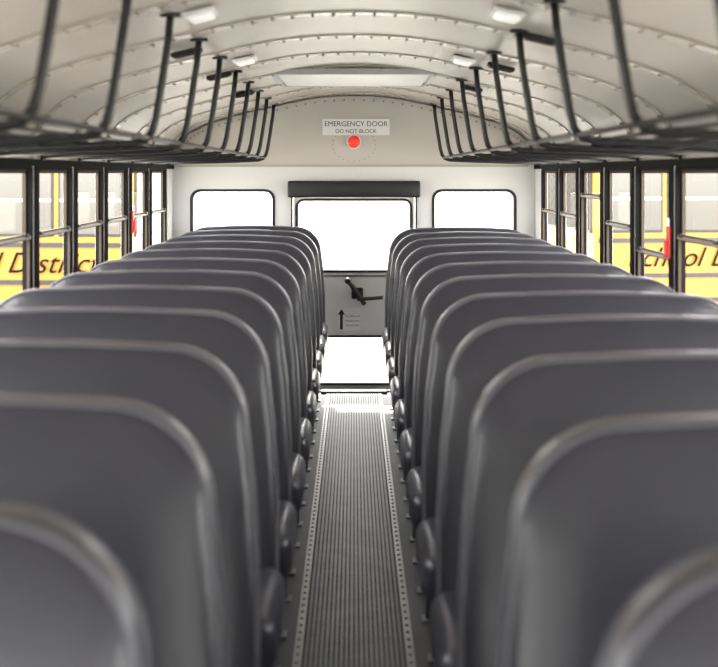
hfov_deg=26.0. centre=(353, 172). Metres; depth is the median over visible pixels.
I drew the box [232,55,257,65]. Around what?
recessed light
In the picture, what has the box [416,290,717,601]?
seat
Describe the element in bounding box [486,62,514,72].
ceiling speaker
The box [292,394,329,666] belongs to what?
trim
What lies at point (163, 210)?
window
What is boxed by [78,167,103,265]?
window
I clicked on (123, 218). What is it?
window
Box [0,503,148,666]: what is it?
seat
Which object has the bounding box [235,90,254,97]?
ceiling speaker
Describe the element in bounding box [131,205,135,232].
handle
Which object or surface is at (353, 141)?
warning lamp
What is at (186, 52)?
ceiling speaker
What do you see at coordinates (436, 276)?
seat
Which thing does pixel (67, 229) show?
window
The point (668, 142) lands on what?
luggage rack
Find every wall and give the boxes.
[0,157,173,287]
[173,96,534,237]
[534,157,717,290]
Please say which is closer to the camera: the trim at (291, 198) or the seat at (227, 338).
the seat at (227, 338)
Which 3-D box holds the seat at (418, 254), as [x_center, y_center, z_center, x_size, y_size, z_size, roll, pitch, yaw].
[0.610,0.820,6.589,0.908,1.020,0.607,0,0,0]
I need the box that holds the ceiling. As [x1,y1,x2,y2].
[0,0,717,164]
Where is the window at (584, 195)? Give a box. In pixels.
[580,168,599,254]
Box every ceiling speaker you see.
[171,47,202,58]
[206,71,231,80]
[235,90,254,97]
[465,85,482,91]
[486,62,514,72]
[523,32,554,45]
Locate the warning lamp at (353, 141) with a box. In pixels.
[347,135,360,148]
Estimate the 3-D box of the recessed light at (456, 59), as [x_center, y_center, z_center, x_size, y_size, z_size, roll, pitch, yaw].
[0.398,-0.411,5.700,0.084,0.034,0.150,0,0,0]
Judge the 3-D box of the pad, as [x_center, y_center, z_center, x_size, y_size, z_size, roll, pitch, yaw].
[0.000,0.098,9.405,0.800,0.100,0.070,0,0,0]
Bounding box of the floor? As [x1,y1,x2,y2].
[276,392,434,666]
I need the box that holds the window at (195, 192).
[190,189,274,231]
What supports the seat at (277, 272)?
on the floor
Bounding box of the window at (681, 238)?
[675,165,717,293]
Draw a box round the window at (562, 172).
[559,168,575,247]
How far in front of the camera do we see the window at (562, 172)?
8.36 m
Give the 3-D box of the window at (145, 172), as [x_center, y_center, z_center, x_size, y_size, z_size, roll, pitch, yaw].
[-1.118,0.223,8.023,0.038,0.493,0.693,0,0,0]
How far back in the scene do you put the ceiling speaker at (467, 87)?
6.97 m
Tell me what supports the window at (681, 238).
in the wall at (671, 163)
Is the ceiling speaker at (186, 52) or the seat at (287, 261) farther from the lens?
the seat at (287, 261)
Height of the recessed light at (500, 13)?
0.034 m
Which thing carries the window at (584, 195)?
in the wall at (671, 163)
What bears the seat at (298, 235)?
on the floor
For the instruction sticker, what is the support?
attached to the door
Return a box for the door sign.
[322,119,389,134]
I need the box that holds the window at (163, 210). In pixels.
[152,169,166,242]
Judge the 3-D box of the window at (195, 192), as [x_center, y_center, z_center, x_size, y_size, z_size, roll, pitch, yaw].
[-0.737,0.255,9.474,0.516,0.314,0.062,0,0,0]
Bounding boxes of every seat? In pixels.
[0,285,296,666]
[0,306,285,666]
[0,339,260,666]
[0,392,227,666]
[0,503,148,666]
[49,269,305,639]
[89,257,311,575]
[120,248,316,526]
[144,241,319,488]
[165,235,322,457]
[181,229,325,432]
[194,225,327,411]
[382,227,519,419]
[384,231,535,442]
[387,237,551,468]
[390,243,572,501]
[395,251,599,542]
[400,261,632,594]
[407,273,675,663]
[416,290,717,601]
[429,314,717,666]
[457,350,717,666]
[498,412,717,666]
[598,548,717,666]
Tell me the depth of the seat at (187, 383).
2.81 m
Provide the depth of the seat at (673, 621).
1.27 m
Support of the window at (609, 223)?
in the wall at (671, 163)
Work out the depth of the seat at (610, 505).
1.93 m
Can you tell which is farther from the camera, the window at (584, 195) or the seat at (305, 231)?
the seat at (305, 231)
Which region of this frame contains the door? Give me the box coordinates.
[294,198,413,389]
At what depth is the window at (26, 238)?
5.34 m
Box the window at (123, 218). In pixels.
[108,168,127,256]
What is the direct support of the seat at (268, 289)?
on the floor
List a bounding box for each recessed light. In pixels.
[182,6,218,23]
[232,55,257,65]
[450,55,475,65]
[489,6,525,23]
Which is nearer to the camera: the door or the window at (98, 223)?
the window at (98, 223)
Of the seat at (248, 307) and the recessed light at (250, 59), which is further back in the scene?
the recessed light at (250, 59)
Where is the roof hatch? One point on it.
(317, 77)
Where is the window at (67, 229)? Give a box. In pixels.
[40,166,72,276]
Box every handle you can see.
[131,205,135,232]
[664,218,670,258]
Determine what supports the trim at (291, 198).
attached to the wall at (521, 180)
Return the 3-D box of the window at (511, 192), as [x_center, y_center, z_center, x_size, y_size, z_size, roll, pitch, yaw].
[0.730,0.255,9.474,0.514,0.314,0.062,0,0,0]
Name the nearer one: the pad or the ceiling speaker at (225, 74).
the ceiling speaker at (225, 74)
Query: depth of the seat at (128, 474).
2.10 m
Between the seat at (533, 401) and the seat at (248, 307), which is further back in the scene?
the seat at (248, 307)
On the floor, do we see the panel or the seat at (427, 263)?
the seat at (427, 263)
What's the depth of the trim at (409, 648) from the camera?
5.39 m
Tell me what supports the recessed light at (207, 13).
in the ceiling
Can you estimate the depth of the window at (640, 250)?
6.09 m
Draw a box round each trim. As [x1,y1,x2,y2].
[291,198,416,391]
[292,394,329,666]
[378,394,415,666]
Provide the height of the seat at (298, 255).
1.020 m
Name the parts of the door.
latch handle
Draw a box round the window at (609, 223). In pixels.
[604,167,629,264]
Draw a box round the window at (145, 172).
[132,168,148,249]
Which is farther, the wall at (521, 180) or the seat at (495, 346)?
the wall at (521, 180)
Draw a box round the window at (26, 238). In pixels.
[0,165,32,290]
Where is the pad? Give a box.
[288,181,419,197]
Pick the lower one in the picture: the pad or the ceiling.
the pad
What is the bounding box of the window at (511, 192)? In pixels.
[432,189,516,230]
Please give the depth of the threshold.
9.35 m
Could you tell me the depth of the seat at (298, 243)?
7.77 m
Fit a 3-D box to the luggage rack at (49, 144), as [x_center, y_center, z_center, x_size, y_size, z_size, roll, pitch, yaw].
[-0.767,-0.226,3.969,0.648,0.362,10.362,0,0,0]
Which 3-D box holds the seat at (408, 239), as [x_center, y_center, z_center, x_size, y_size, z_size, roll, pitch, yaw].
[0.610,0.820,7.975,0.908,1.020,0.607,0,0,0]
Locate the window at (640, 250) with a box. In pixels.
[635,166,667,276]
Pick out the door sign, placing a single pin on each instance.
(329, 126)
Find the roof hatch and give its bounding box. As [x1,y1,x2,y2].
[271,68,436,86]
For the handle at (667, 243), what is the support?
attached to the wall at (671, 163)
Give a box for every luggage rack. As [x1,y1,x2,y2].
[0,0,277,164]
[430,0,717,164]
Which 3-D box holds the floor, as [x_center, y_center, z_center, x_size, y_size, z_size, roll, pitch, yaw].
[0.000,1.356,3.025,2.280,0.066,12.850,0,0,0]
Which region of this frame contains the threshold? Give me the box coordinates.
[321,389,386,393]
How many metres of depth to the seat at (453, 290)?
4.72 m
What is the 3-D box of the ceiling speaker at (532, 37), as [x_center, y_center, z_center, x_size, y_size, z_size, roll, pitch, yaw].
[0.527,-0.379,4.420,0.100,0.020,0.060,13,0,0]
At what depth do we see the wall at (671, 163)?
6.17 m
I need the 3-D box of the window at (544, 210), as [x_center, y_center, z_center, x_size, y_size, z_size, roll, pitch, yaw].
[1.118,0.223,8.800,0.038,0.493,0.738,0,0,0]
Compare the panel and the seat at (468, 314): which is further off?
the panel
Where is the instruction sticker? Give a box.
[338,308,359,330]
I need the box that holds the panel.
[177,96,530,166]
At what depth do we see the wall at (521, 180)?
9.45 m
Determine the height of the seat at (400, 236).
1.020 m
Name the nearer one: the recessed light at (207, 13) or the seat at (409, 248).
the recessed light at (207, 13)
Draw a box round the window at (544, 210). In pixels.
[541,169,555,240]

